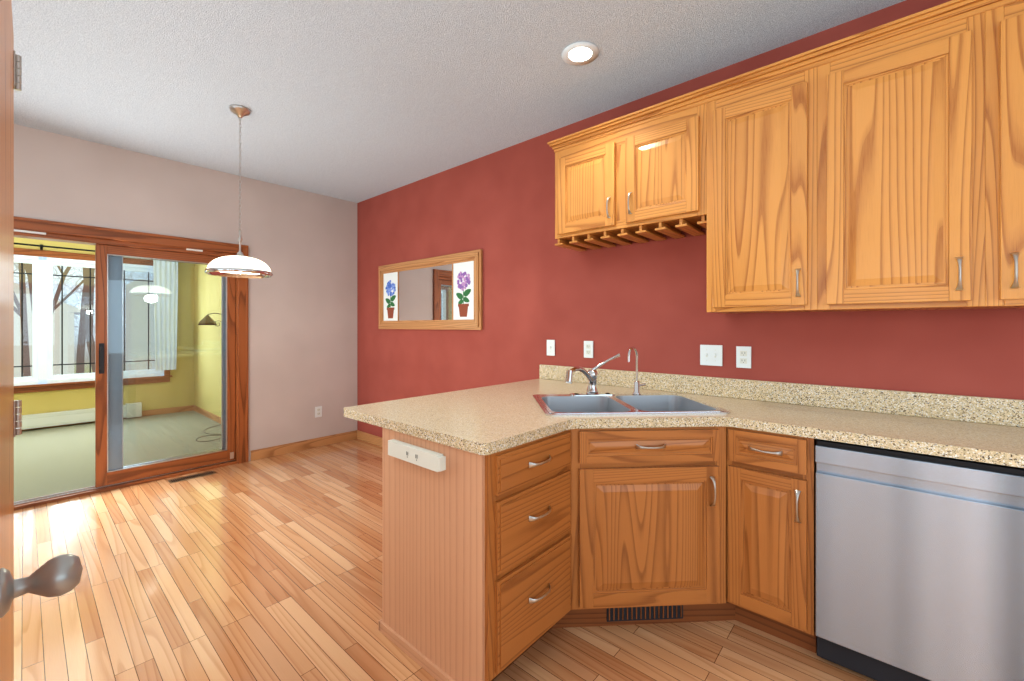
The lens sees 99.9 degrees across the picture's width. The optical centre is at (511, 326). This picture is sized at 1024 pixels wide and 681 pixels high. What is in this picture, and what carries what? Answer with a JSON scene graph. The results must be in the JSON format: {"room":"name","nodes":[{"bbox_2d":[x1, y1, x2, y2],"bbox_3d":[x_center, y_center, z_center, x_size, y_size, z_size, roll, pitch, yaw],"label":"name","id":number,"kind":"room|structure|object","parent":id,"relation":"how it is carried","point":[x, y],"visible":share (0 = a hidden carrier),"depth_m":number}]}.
{"room":"kitchen","nodes":[
{"label":"kitchen","id":0,"kind":"room"},
{"bbox_2d":[14,237,193,414],"bbox_3d":[-6.237,-0.066,5.310,0.150,2.740,3.780,0,0,41],"label":"wall","id":1,"kind":"structure","parent":0,"point":[53,401],"depth_m":6.18},
{"bbox_2d":[14,243,94,251],"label":"curtain rod","id":2,"kind":"object","parent":1,"relation":"attached to","point":[41,246],"depth_m":5.48},
{"bbox_2d":[21,402,141,429],"bbox_3d":[-6.131,1.187,5.224,0.090,0.195,2.498,0,0,41],"label":"baseboard heater","id":3,"kind":"object","parent":1,"relation":"attached to","point":[40,420],"depth_m":5.58},
{"bbox_2d":[14,254,163,385],"bbox_3d":[-6.214,-0.076,5.284,0.120,1.620,3.050,0,0,41],"label":"window","id":4,"kind":"structure","parent":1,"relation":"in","point":[42,302],"depth_m":5.53},
{"bbox_2d":[14,248,171,393],"bbox_3d":[-6.161,-0.071,5.237,0.060,1.800,3.230,0,0,41],"label":"window frame","id":5,"kind":"structure","parent":1,"relation":"in","point":[50,386],"depth_m":5.63},
{"bbox_2d":[22,405,192,430],"bbox_3d":[-6.175,1.262,5.256,0.014,0.085,3.780,0,0,41],"label":"baseboard","id":6,"kind":"structure","parent":1,"relation":"attached to","point":[185,408],"depth_m":6.32},
{"bbox_2d":[153,260,177,370],"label":"curtain","id":7,"kind":"object","parent":1,"relation":"attached to","point":[159,307],"depth_m":6.34},
{"bbox_2d":[14,410,220,501],"bbox_3d":[-4.999,1.332,4.219,3.450,0.064,4.080,0,0,41],"label":"floor","id":8,"kind":"structure","parent":0,"point":[51,460],"depth_m":4.54},
{"bbox_2d":[14,124,356,460],"bbox_3d":[-3.626,-0.066,3.055,0.150,2.740,5.350,0,0,41],"label":"wall","id":9,"kind":"structure","parent":0,"point":[302,329],"depth_m":4.26},
{"bbox_2d":[14,216,247,509],"bbox_3d":[-3.293,0.264,3.428,0.192,2.081,2.072,0,0,41],"label":"door frame","id":10,"kind":"structure","parent":9,"relation":"attached to","point":[37,229],"depth_m":3.69},
{"bbox_2d":[95,244,234,487],"bbox_3d":[-2.975,0.310,3.762,0.136,1.920,0.961,0,0,41],"label":"sliding door","id":11,"kind":"structure","parent":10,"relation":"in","point":[110,469],"depth_m":3.63},
{"bbox_2d":[251,430,355,460],"bbox_3d":[-2.177,1.256,4.575,0.014,0.097,1.075,0,0,41],"label":"baseboard","id":12,"kind":"structure","parent":9,"relation":"attached to","point":[262,453],"depth_m":4.52},
{"bbox_2d":[315,406,321,417],"bbox_3d":[-2.096,0.926,4.667,0.009,0.116,0.072,0,0,41],"label":"outlet plate","id":13,"kind":"object","parent":9,"relation":"attached to","point":[318,411],"visible":1,"depth_m":4.66},
{"bbox_2d":[194,264,220,416],"bbox_3d":[-3.700,-0.066,5.693,3.450,2.740,0.150,0,0,41],"label":"wall","id":14,"kind":"structure","parent":0,"point":[208,387],"depth_m":6.20},
{"bbox_2d":[193,405,220,423],"bbox_3d":[-3.686,1.262,5.572,3.270,0.085,0.014,0,0,41],"label":"baseboard","id":15,"kind":"structure","parent":14,"relation":"attached to","point":[214,417],"depth_m":6.10},
{"bbox_2d":[198,313,219,325],"bbox_3d":[-3.899,-0.061,5.580,0.175,0.230,0.283,0,0,41],"label":"light","id":16,"kind":"object","parent":14,"relation":"attached to","point":[207,320],"depth_m":5.51},
{"bbox_2d":[14,439,875,680],"bbox_3d":[-0.819,1.334,0.681,7.200,0.060,5.200,0,0,41],"label":"floor","id":17,"kind":"structure","parent":0,"point":[267,569],"depth_m":2.02},
{"bbox_2d":[0,0,82,680],"bbox_3d":[-0.919,0.276,0.811,0.926,2.033,0.122,0,0,41],"label":"door","id":18,"kind":"structure","parent":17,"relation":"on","point":[58,575],"depth_m":0.77},
{"bbox_2d":[168,471,216,483],"bbox_3d":[-2.764,1.302,3.726,0.105,0.004,0.325,0,0,41],"label":"floor vent","id":19,"kind":"object","parent":17,"relation":"in","point":[175,480],"visible":1,"depth_m":3.71},
{"bbox_2d":[344,371,575,680],"bbox_3d":[-0.128,0.759,2.093,0.990,1.090,0.990,0,0,41],"label":"base cabinet","id":20,"kind":"object","parent":17,"relation":"on","point":[479,484],"depth_m":1.63},
{"bbox_2d":[539,347,1023,680],"bbox_3d":[1.093,0.709,1.747,3.280,1.190,1.067,0,0,41],"label":"base cabinet","id":21,"kind":"object","parent":17,"relation":"on","point":[876,534],"depth_m":1.72},
{"bbox_2d":[11,0,904,202],"bbox_3d":[-0.819,-1.476,0.681,7.500,0.080,5.500,0,0,41],"label":"ceiling","id":22,"kind":"structure","parent":0,"point":[356,101],"depth_m":2.42},
{"bbox_2d":[204,104,272,277],"bbox_3d":[-1.799,-0.887,2.847,0.384,1.097,0.384,0,0,41],"label":"pendant lamp","id":23,"kind":"object","parent":22,"relation":"hanging from","point":[239,265],"visible":1,"depth_m":2.79},
{"bbox_2d":[562,42,598,65],"bbox_3d":[0.358,-1.447,2.264,0.194,0.038,0.194,0,0,41],"label":"recessed light","id":24,"kind":"object","parent":22,"relation":"in","point":[581,53],"visible":0.98,"depth_m":2.26},
{"bbox_2d":[357,0,1023,437],"bbox_3d":[0.950,-0.036,2.688,7.500,2.800,0.150,0,0,41],"label":"wall","id":25,"kind":"structure","parent":0,"point":[647,300],"depth_m":2.90},
{"bbox_2d":[356,430,381,446],"bbox_3d":[-0.797,1.256,4.117,2.690,0.097,0.016,0,0,41],"label":"baseboard","id":26,"kind":"structure","parent":25,"relation":"attached to","point":[360,435],"depth_m":4.81},
{"bbox_2d":[378,249,482,329],"bbox_3d":[-0.853,-0.311,4.151,1.580,0.680,0.034,0,0,41],"label":"wall mirror","id":27,"kind":"object","parent":25,"relation":"attached to","point":[444,292],"visible":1,"depth_m":4.04},
{"bbox_2d":[547,340,554,355],"bbox_3d":[0.282,0.157,3.163,0.072,0.116,0.016,0,0,41],"label":"switch plate","id":28,"kind":"object","parent":25,"relation":"attached to","point":[550,347],"visible":1,"depth_m":3.16},
{"bbox_2d":[584,341,592,357],"bbox_3d":[0.525,0.158,2.954,0.072,0.116,0.009,0,0,41],"label":"electrical outlet plate","id":29,"kind":"object","parent":25,"relation":"attached to","point":[588,349],"visible":1,"depth_m":2.95},
{"bbox_2d":[700,345,721,365],"bbox_3d":[1.120,0.163,2.424,0.118,0.116,0.016,0,0,41],"label":"switch plate","id":30,"kind":"object","parent":25,"relation":"attached to","point":[710,355],"visible":1,"depth_m":2.42},
{"bbox_2d":[736,346,750,367],"bbox_3d":[1.247,0.166,2.317,0.072,0.116,0.009,0,0,41],"label":"electrical outlet plate","id":31,"kind":"object","parent":25,"relation":"attached to","point":[743,356],"visible":1,"depth_m":2.32},
{"bbox_2d":[547,0,1023,313],"bbox_3d":[1.418,-0.627,1.935,2.891,1.112,0.356,0,0,41],"label":"upper cabinet","id":32,"kind":"object","parent":25,"relation":"attached to","point":[880,168],"visible":1,"depth_m":1.78},
{"label":"outside","id":33,"kind":"structure","parent":0,"visible":0},
{"bbox_2d":[14,263,152,373],"bbox_3d":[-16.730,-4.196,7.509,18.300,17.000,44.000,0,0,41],"label":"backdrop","id":34,"kind":"structure","parent":33,"point":[73,281],"depth_m":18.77},
{"bbox_2d":[14,263,94,376],"bbox_3d":[-12.565,-5.382,9.179,12.951,15.201,16.902,0,0,41],"label":"bare trees","id":35,"kind":"object","parent":34,"relation":"on","point":[84,306],"depth_m":10.24},
{"bbox_2d":[14,279,154,376],"bbox_3d":[-14.683,0.104,17.769,6.800,4.200,15.900,0,0,41],"label":"building","id":36,"kind":"structure","parent":34,"relation":"on","point":[56,333],"depth_m":13.74}
]}

